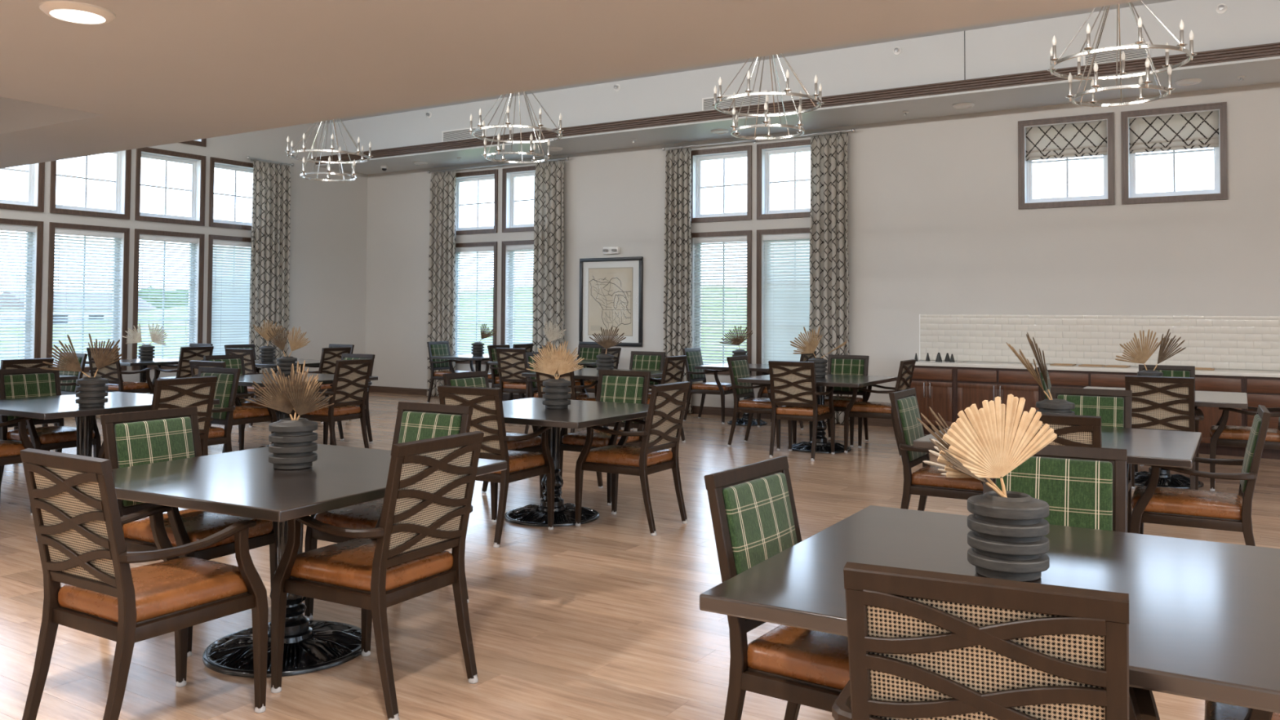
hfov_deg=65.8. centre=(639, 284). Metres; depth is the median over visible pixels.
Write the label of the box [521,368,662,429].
dining table
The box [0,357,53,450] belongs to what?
armchair
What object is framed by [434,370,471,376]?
seat cushion
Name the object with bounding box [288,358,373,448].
armchair
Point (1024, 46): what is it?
ceiling
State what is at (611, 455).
seat cushion
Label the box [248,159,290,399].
curtain
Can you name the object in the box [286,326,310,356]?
palm
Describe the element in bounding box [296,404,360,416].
seat cushion
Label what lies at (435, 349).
cushion
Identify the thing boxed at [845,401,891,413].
seat cushion
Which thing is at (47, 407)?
dining table
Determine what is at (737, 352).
vase
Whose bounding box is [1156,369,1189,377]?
cushion
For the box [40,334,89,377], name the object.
palm
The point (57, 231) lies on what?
window blind
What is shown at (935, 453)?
palm
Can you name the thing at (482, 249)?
window blind
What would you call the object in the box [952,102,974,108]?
recessed light
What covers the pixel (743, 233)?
window
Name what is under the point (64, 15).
diffuser
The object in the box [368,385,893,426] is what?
baseboard
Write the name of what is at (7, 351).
ground
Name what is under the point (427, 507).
armchair
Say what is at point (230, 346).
armchair
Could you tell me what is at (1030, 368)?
palm
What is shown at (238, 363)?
cushion
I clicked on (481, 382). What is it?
cushion
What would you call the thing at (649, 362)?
cushion
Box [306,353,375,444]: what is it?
armchair
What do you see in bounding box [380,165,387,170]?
security camera
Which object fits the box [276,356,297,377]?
vase
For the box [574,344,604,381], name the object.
armchair
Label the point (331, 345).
armchair
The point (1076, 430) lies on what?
armchair
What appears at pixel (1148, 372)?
vase
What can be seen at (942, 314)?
backsplash
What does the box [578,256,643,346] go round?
framed picture
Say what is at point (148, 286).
tree
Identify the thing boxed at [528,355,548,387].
cushion
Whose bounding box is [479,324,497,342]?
palm
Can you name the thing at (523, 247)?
window blind
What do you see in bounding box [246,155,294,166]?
curtain rod
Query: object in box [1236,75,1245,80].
sprinkler head
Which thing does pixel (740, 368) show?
cushion
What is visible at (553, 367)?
palm
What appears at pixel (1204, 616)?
dining table
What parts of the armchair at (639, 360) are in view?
leg, rail, leg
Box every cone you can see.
[925,352,929,360]
[935,352,942,361]
[944,352,950,361]
[949,354,955,362]
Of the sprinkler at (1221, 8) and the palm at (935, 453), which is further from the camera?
the sprinkler at (1221, 8)
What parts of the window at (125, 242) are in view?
sash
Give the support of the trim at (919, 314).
attached to the wall at (936, 225)
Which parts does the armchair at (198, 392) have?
leg, leg, panel, rail, leg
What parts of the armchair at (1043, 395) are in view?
rail, leg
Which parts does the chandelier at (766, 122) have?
bulb, bulb, bulb, rod, rod, rod, bulb, rod, rod, rod, bulb, rod, rod, rod, bulb, rod, rod, rod, bulb, bulb, bulb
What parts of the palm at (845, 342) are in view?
blade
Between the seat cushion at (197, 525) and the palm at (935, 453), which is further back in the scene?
the seat cushion at (197, 525)
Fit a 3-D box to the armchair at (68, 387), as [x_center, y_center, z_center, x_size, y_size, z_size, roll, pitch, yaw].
[-6.334,1.220,10.541,0.589,0.968,0.622,-1,-2,30]
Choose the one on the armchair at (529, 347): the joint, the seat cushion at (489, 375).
the seat cushion at (489, 375)
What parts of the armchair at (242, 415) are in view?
leg, panel, rail, leg, leg, seat frame, arm, leg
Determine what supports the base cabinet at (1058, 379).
on the floor
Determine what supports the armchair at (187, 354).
on the floor
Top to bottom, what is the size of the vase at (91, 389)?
0.206 m
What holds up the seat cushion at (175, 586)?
on the armchair at (78, 523)
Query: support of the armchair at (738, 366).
on the floor
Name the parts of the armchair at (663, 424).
leg, arm, leg, seat frame, leg, arm, rail, panel, rail, leg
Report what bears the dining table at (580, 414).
on the floor
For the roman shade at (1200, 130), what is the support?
attached to the window at (1129, 195)
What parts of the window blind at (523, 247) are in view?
ladder cord, head rail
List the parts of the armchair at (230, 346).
rail, leg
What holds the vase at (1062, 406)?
on the dining table at (1168, 448)
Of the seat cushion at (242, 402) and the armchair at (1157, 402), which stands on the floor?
the armchair at (1157, 402)
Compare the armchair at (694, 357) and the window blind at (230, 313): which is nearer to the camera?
the armchair at (694, 357)
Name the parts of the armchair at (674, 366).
arm, leg, panel, rail, leg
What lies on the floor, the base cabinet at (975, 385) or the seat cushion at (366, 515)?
the base cabinet at (975, 385)
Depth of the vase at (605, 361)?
11.28 m
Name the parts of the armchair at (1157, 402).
leg, leg, rail, panel, rail, leg, leg, arm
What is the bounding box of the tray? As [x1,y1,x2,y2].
[915,360,963,363]
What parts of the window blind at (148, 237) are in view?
ladder cord, head rail, ladder cord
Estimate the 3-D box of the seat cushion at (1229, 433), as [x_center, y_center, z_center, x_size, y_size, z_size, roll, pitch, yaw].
[5.034,1.231,8.234,0.508,0.098,0.420,-1,-2,30]
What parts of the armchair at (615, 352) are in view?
seat frame, rail, panel, leg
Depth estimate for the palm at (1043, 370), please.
5.46 m
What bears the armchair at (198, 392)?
on the floor
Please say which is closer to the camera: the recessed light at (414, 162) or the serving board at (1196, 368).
the serving board at (1196, 368)
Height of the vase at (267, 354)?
0.206 m
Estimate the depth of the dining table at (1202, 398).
8.34 m
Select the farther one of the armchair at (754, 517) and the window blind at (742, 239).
the window blind at (742, 239)
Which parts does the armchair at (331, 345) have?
rail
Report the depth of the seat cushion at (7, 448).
6.82 m
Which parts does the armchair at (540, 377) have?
leg, panel, leg, arm, leg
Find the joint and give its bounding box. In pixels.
[964,31,964,79]
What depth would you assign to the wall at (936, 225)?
12.23 m
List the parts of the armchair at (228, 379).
seat frame, rail, rail, arm, leg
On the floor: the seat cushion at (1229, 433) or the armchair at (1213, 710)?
the armchair at (1213, 710)
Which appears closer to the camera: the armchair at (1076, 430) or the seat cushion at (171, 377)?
the armchair at (1076, 430)
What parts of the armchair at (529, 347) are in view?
leg, rail, panel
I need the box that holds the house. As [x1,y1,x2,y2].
[0,289,155,326]
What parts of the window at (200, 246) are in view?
sash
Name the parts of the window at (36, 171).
sash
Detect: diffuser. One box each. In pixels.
[50,8,104,21]
[956,105,970,107]
[1179,81,1197,84]
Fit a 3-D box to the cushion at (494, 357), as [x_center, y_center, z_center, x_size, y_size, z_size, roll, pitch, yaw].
[-1.990,1.096,14.237,0.099,0.362,0.385,-1,-2,30]
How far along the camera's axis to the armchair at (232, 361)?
10.53 m
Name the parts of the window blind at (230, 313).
ladder cord, head rail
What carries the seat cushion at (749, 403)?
on the armchair at (738, 366)
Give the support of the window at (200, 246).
in the wall at (327, 283)
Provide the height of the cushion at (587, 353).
0.362 m
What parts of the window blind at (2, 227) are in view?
head rail, ladder cord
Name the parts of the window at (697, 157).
sash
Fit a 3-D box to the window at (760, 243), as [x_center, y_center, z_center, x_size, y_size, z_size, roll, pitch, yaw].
[2.094,0.248,13.533,1.016,2.022,0.196,-1,-2,32]
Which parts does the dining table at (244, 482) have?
pedestal bulb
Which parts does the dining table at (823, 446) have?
pedestal bulb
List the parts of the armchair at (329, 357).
arm, leg, seat frame, panel, rail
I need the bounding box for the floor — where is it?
[0,391,1279,719]
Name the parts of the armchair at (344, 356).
leg, rail, leg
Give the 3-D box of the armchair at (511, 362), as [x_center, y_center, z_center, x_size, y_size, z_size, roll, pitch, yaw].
[-1.555,1.327,13.257,0.589,0.968,0.622,-1,-2,29]
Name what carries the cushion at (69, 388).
on the armchair at (68, 387)
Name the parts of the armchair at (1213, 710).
leg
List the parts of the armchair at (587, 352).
leg, rail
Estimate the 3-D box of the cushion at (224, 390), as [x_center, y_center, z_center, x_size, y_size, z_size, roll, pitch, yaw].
[-3.480,0.907,8.078,0.385,0.362,0.099,-1,-2,28]
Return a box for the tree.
[137,286,188,308]
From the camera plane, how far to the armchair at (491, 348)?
14.06 m
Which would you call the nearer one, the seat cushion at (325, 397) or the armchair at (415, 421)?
the armchair at (415, 421)
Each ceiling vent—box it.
[441,125,486,142]
[702,89,767,111]
[1083,41,1150,65]
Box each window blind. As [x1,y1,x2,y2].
[0,224,35,366]
[52,228,122,366]
[137,234,198,359]
[211,240,251,355]
[455,246,493,354]
[506,244,533,347]
[693,235,746,364]
[762,233,809,364]
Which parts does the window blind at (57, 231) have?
ladder cord, head rail, ladder cord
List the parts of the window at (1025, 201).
sash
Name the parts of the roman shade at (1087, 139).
head rail, shade panel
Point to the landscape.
(522, 286)
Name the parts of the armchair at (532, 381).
leg, arm, rail, leg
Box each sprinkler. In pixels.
[426,111,431,117]
[613,84,620,91]
[893,46,901,54]
[1215,3,1226,13]
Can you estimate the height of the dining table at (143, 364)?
0.760 m
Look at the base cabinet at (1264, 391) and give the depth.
10.00 m
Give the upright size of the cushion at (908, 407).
0.362 m
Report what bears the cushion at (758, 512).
on the armchair at (754, 517)
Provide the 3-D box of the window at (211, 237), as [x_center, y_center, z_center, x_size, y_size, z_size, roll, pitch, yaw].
[-6.422,0.260,15.735,0.196,2.032,1.095,-1,-2,32]
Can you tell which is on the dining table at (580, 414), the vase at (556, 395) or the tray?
the vase at (556, 395)
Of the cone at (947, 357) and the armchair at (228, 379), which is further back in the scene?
the cone at (947, 357)
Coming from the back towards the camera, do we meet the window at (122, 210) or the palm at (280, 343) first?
the window at (122, 210)
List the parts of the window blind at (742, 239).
ladder cord, head rail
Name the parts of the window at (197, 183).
sash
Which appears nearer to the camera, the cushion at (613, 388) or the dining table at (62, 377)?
the cushion at (613, 388)
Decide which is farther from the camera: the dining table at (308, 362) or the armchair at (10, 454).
the dining table at (308, 362)
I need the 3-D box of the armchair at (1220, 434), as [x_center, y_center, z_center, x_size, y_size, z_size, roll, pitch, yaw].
[5.079,1.215,8.208,0.622,0.968,0.589,-1,-2,30]
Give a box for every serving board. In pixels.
[1049,363,1075,365]
[1078,364,1104,367]
[1103,364,1130,368]
[1195,367,1214,370]
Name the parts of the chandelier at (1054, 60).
bulb, bulb, bulb, rod, bulb, rod, rod, rod, bulb, rod, rod, rod, bulb, bulb, bulb, rod, rod, rod, bulb, rod, bulb, bulb, bulb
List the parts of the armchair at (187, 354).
leg, arm, leg, panel, rail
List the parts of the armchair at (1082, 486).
leg, rail, leg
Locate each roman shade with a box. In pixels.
[1025,120,1106,168]
[1128,110,1218,161]
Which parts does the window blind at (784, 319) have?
head rail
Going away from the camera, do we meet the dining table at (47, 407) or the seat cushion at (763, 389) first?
the dining table at (47, 407)
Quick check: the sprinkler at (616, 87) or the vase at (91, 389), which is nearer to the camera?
the vase at (91, 389)
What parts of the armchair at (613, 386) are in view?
leg, leg, seat frame, leg, rail, rail, leg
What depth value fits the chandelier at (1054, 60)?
7.43 m
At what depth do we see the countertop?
10.89 m
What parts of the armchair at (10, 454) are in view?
leg, seat frame, arm, leg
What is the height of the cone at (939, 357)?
0.112 m
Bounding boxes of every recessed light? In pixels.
[39,0,115,24]
[413,161,427,164]
[546,146,562,151]
[710,128,728,133]
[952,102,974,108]
[1174,78,1201,85]
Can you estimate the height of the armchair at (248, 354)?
0.968 m
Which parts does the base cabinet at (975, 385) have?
drawer, door, door panel, drawer, door, door panel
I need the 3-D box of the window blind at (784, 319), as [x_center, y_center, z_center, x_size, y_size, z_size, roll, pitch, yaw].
[2.079,0.247,13.510,0.864,1.874,0.080,-1,-2,32]
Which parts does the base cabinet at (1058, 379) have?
drawer, drawer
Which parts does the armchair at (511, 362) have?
leg, rail, panel, rail, seat frame, leg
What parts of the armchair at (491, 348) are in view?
leg, seat frame, rail, leg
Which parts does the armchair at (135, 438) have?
leg, rail, rail, leg, leg, seat frame, leg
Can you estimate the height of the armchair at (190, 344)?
0.968 m
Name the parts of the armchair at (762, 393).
leg, seat frame, leg, rail, panel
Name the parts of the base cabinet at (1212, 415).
door panel, drawer, door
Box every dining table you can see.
[0,391,219,457]
[59,374,78,380]
[85,358,178,411]
[111,444,506,677]
[238,372,377,448]
[254,358,320,368]
[431,354,489,371]
[488,359,598,367]
[502,397,648,526]
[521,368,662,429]
[694,363,768,426]
[699,505,1279,713]
[737,373,897,453]
[913,420,1201,468]
[1082,386,1248,488]
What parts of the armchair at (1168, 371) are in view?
leg, rail, leg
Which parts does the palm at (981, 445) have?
stem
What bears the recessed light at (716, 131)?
in the ceiling at (1024, 46)
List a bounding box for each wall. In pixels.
[0,123,367,395]
[364,82,1279,408]
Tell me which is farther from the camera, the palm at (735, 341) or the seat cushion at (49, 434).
the palm at (735, 341)
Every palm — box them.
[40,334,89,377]
[88,333,122,377]
[122,323,145,345]
[148,323,168,345]
[244,364,307,420]
[253,320,284,346]
[266,326,288,356]
[271,360,322,420]
[284,378,333,420]
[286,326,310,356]
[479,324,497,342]
[526,343,564,379]
[533,340,577,379]
[542,320,566,343]
[546,342,583,379]
[588,326,626,354]
[719,325,752,349]
[790,326,822,358]
[820,340,847,358]
[916,406,1002,497]
[923,422,1006,497]
[937,394,1057,497]
[1005,342,1051,399]
[1026,332,1053,399]
[1115,328,1164,370]
[1153,328,1186,370]
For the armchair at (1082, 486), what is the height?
0.968 m
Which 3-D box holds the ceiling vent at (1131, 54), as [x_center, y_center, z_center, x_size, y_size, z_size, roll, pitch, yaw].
[4.979,-2.407,10.357,0.630,0.185,0.014,-1,-2,32]
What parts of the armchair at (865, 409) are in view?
leg, leg, seat frame, arm, arm, leg, panel, rail, leg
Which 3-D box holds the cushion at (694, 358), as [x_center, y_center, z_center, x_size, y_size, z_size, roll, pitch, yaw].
[0.749,1.087,13.403,0.099,0.362,0.385,-1,-2,30]
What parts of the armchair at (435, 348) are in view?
leg, rail, seat frame, arm, rail, leg, leg, arm, leg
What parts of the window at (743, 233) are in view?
sash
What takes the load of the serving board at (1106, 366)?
on the countertop
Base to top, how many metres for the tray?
0.006 m
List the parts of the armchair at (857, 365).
leg, leg, seat frame, rail, rail, leg, leg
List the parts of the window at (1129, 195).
sash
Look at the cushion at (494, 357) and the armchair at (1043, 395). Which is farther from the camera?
the cushion at (494, 357)
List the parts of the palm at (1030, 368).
blade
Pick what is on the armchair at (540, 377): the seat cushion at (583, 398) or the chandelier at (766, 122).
the seat cushion at (583, 398)
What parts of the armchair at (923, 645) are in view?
arm, leg, rail, panel, leg, leg, arm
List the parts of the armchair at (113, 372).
leg, rail, panel, rail, leg, seat frame, arm, leg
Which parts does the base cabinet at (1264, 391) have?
drawer, drawer, drawer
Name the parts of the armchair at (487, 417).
leg, rail, panel, rail, leg, leg, seat frame, arm, leg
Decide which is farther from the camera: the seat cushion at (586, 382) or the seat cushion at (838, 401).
the seat cushion at (586, 382)
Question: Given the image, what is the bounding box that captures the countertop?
[899,360,1279,377]
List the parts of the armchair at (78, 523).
leg, rail, panel, rail, arm, leg, seat frame, leg, arm, leg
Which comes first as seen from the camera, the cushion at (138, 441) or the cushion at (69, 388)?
the cushion at (138, 441)
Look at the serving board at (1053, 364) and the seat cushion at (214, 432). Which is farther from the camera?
the serving board at (1053, 364)
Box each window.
[0,162,44,212]
[0,217,44,358]
[46,222,129,372]
[49,149,131,219]
[131,228,204,369]
[134,146,205,226]
[178,138,206,146]
[206,234,251,343]
[208,156,253,230]
[455,168,497,235]
[455,241,497,364]
[500,240,533,346]
[502,165,535,232]
[690,145,751,222]
[691,230,751,375]
[755,227,809,376]
[756,139,810,219]
[1017,111,1115,209]
[1120,102,1227,204]
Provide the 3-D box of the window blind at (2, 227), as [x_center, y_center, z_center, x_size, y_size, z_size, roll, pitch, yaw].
[-8.295,0.161,12.726,0.080,1.884,0.943,-1,-2,32]
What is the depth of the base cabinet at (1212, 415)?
10.22 m
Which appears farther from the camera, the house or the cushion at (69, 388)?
the house
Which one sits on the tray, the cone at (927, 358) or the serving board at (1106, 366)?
the cone at (927, 358)
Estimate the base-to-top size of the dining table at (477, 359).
0.760 m
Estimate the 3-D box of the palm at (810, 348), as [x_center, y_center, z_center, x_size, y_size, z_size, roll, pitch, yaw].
[1.774,0.667,10.579,0.387,0.446,0.040,1,-2,-20]
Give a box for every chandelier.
[284,118,373,181]
[467,90,564,163]
[711,53,824,140]
[1047,0,1196,107]
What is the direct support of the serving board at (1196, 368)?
on the countertop
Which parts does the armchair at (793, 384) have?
leg, leg, rail, panel, rail, seat frame, leg, arm, leg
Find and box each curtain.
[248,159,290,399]
[426,169,456,396]
[532,160,564,393]
[663,146,692,413]
[808,131,849,423]
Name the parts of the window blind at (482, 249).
head rail, ladder cord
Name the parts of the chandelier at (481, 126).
rod, rod, rod, rod, rod, rod, rod, rod, rod, rod, rod, rod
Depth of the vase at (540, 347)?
14.11 m
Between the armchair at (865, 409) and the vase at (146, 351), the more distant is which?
the vase at (146, 351)
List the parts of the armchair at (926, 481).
leg, rail, rail, arm, leg, seat frame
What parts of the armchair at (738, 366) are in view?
leg, rail, rail, leg, arm, seat frame, arm, leg, leg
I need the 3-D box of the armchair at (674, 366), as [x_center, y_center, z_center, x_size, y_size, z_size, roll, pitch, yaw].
[0.137,1.269,10.983,0.622,0.968,0.589,-1,-2,28]
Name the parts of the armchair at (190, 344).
leg, arm, rail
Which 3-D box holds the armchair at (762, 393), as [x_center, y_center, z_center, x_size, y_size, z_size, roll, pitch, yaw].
[1.878,1.328,12.648,0.622,0.968,0.589,-1,-2,29]
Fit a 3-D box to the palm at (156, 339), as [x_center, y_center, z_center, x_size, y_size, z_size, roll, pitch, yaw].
[-6.606,0.719,13.512,0.371,0.389,0.046,0,-2,12]
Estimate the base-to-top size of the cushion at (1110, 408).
0.362 m
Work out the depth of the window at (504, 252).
16.18 m
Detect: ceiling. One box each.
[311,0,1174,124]
[317,0,1279,174]
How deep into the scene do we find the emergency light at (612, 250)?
14.99 m
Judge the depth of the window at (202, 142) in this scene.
15.12 m
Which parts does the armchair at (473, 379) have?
leg, rail, leg, seat frame, leg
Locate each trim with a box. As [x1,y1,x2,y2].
[313,42,1279,164]
[919,314,919,359]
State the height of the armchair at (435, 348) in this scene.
0.968 m
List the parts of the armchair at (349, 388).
leg, arm, leg, seat frame, leg, rail, panel, rail, leg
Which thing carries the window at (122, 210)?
in the wall at (327, 283)
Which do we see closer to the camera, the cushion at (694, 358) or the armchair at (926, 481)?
the armchair at (926, 481)
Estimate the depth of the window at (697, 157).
14.21 m
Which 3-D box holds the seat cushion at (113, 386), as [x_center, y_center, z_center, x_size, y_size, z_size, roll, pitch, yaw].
[-6.621,1.297,12.703,0.420,0.098,0.508,0,-2,18]
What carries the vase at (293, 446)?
on the dining table at (244, 482)
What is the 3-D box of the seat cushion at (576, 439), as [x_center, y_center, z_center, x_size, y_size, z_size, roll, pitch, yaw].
[-0.302,1.186,7.727,0.420,0.098,0.508,-1,-2,30]
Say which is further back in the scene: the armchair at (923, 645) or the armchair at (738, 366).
the armchair at (738, 366)
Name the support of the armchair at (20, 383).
on the floor
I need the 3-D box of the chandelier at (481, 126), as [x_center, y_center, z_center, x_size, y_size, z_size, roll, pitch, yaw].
[-1.310,-2.133,10.678,1.028,1.565,1.034,0,-2,18]
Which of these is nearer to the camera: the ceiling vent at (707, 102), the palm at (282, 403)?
the palm at (282, 403)
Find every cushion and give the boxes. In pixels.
[0,440,24,457]
[4,373,56,421]
[6,426,94,444]
[57,556,248,622]
[58,356,82,391]
[105,382,148,391]
[114,417,195,506]
[122,509,272,551]
[157,376,176,379]
[200,372,233,419]
[208,358,244,393]
[208,426,224,438]
[233,405,269,418]
[239,398,273,407]
[247,386,277,391]
[289,538,453,591]
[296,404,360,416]
[309,396,359,404]
[311,383,332,389]
[314,497,383,528]
[343,357,366,359]
[398,411,462,443]
[430,344,449,367]
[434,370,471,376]
[449,377,486,387]
[479,449,545,474]
[487,373,498,378]
[491,348,498,373]
[495,377,507,383]
[502,382,526,389]
[506,432,541,450]
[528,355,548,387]
[533,391,587,397]
[561,429,639,447]
[568,396,595,400]
[574,380,595,388]
[578,347,602,368]
[585,444,672,466]
[600,375,644,423]
[631,355,661,384]
[686,351,704,378]
[691,382,732,391]
[721,472,797,575]
[731,360,752,394]
[737,398,781,408]
[747,624,849,689]
[759,386,767,393]
[776,404,829,416]
[824,395,862,407]
[830,358,864,391]
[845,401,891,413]
[897,395,927,461]
[911,464,983,490]
[995,456,1112,530]
[1057,395,1124,427]
[1131,485,1242,519]
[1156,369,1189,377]
[1209,425,1279,441]
[1240,413,1261,493]
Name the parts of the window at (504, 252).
sash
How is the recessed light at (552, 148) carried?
in the ceiling at (1024, 46)
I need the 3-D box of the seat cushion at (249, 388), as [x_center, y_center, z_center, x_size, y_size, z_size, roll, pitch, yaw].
[-4.829,1.305,12.634,0.420,0.098,0.508,-1,-2,29]
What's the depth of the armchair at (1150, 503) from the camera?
4.98 m
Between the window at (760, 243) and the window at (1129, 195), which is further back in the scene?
the window at (760, 243)
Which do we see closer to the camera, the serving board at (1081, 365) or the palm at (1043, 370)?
the palm at (1043, 370)
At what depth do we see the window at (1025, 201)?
11.71 m
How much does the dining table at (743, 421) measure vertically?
0.760 m
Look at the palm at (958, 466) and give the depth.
2.55 m
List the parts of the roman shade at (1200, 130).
head rail, shade panel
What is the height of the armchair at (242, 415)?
0.968 m
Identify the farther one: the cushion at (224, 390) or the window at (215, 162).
the window at (215, 162)
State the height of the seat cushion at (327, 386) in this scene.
0.098 m
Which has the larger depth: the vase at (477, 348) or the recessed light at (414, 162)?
the recessed light at (414, 162)
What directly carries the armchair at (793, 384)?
on the floor
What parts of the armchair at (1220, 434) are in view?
leg, leg, seat frame, arm, arm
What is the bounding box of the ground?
[0,351,155,365]
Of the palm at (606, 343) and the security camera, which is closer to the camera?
the palm at (606, 343)
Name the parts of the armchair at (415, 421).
leg, seat frame, leg, rail, leg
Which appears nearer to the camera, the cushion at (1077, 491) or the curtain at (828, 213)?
the cushion at (1077, 491)
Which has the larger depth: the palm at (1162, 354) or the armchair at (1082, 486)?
the palm at (1162, 354)
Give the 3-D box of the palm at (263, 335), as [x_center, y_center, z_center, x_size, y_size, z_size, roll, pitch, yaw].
[-5.000,0.711,13.356,0.414,0.475,0.056,1,-2,-10]
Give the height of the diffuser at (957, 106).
0.003 m
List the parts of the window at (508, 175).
sash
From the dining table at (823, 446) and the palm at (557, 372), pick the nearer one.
the palm at (557, 372)
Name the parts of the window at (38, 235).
sash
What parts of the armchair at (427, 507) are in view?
leg, arm, seat frame, leg, leg, rail, panel, rail, leg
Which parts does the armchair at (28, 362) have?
leg, panel, rail, leg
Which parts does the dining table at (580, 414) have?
pedestal bulb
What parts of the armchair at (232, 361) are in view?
rail, leg, leg, leg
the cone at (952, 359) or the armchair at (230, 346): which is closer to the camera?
the cone at (952, 359)
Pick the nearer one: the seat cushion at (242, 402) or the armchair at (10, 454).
the armchair at (10, 454)
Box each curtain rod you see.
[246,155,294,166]
[426,156,568,173]
[662,128,855,151]
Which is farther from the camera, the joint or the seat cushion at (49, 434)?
the joint
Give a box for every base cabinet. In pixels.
[910,365,956,434]
[955,366,1041,419]
[1047,369,1137,388]
[1195,374,1245,457]
[1244,376,1279,459]
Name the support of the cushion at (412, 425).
on the armchair at (415, 421)
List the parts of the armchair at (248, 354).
rail, panel, leg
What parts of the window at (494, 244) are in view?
sash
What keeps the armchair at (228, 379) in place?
on the floor
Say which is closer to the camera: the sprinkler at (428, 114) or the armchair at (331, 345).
the armchair at (331, 345)
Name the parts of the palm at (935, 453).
stem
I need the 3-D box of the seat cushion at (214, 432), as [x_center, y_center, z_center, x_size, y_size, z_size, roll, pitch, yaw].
[-3.619,1.170,7.815,0.420,0.098,0.508,-1,-2,28]
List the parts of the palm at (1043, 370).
blade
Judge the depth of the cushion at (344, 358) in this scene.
10.98 m
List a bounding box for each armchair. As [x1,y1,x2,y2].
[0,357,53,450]
[0,366,101,484]
[0,417,35,515]
[19,448,268,719]
[26,352,87,428]
[86,346,154,413]
[97,375,217,458]
[100,406,277,657]
[142,366,241,452]
[151,342,213,382]
[151,346,213,387]
[189,360,276,453]
[203,354,278,450]
[224,344,278,398]
[225,347,289,427]
[271,431,484,719]
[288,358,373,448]
[295,346,351,423]
[300,343,354,396]
[304,401,473,620]
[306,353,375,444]
[426,341,474,403]
[437,385,555,547]
[442,370,544,510]
[484,343,533,399]
[487,344,520,399]
[495,347,537,399]
[524,351,589,434]
[533,355,602,433]
[559,369,650,505]
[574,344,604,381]
[574,347,621,392]
[574,381,689,536]
[607,351,665,430]
[619,355,687,442]
[682,347,739,423]
[703,455,849,719]
[726,355,796,450]
[757,351,816,430]
[768,360,835,461]
[808,354,869,447]
[831,561,1159,719]
[844,359,915,457]
[888,387,983,511]
[982,442,1127,532]
[1004,412,1102,448]
[1035,364,1051,400]
[1050,386,1132,533]
[1124,375,1204,489]
[1129,404,1271,546]
[1134,364,1197,472]
[1204,700,1279,719]
[1209,406,1279,491]
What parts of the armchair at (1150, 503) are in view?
leg, leg, seat frame, arm, arm, leg, leg, rail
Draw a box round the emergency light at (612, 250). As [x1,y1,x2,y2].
[602,246,620,253]
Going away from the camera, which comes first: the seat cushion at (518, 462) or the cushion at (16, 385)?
the seat cushion at (518, 462)
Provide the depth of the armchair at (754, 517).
2.83 m
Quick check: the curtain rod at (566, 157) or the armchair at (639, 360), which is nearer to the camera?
the armchair at (639, 360)
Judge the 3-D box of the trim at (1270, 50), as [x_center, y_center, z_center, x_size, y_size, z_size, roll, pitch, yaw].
[2.773,-2.224,11.694,19.771,0.113,0.105,-1,-2,32]
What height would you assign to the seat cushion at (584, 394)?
0.098 m
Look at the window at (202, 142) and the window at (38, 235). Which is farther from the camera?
the window at (202, 142)
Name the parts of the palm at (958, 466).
stem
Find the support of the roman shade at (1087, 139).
attached to the window at (1025, 201)
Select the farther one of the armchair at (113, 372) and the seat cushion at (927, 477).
the armchair at (113, 372)
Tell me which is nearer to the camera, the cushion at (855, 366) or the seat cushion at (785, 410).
the seat cushion at (785, 410)
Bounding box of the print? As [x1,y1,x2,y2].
[588,267,632,335]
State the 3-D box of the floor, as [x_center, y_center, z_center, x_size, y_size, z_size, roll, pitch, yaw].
[-1.157,1.683,5.404,20.211,0.200,17.424,-1,-2,32]
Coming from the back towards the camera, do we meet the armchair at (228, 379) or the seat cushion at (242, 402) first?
the seat cushion at (242, 402)
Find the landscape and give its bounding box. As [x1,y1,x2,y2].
[0,285,786,364]
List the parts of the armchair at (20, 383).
leg, rail, leg, rail, seat frame, leg, leg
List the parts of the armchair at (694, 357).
leg, rail, rail, leg, arm, seat frame, arm, leg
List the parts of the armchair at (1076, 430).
panel, rail, leg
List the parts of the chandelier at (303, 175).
rod, rod, rod, rod, rod, rod, rod, rod, rod, rod, rod, rod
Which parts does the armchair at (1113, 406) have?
leg, rail, leg, leg, seat frame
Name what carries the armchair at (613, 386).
on the floor
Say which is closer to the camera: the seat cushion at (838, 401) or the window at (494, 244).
the seat cushion at (838, 401)
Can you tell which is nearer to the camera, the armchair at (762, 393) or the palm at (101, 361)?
the palm at (101, 361)
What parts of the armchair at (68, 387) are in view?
rail, arm, rail, leg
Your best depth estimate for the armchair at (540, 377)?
10.58 m
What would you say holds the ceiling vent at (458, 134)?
in the ceiling at (1024, 46)
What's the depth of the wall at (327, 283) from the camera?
16.79 m
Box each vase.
[75,376,108,407]
[137,344,155,359]
[259,346,275,361]
[268,417,317,469]
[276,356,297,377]
[471,342,484,355]
[539,345,553,351]
[542,377,570,408]
[595,353,613,372]
[732,349,747,356]
[808,357,826,377]
[967,490,1049,582]
[1035,398,1075,414]
[1137,369,1163,376]
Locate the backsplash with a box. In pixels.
[922,314,1279,370]
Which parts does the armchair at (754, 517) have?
leg, rail, rail, seat frame, leg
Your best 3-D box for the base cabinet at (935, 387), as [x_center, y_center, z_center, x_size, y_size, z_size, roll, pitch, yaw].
[3.602,1.391,12.045,0.633,0.826,0.685,-1,-2,32]
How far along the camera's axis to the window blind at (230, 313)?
15.62 m
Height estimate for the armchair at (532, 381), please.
0.968 m
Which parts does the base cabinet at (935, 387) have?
door panel, door, handle, drawer, door, door panel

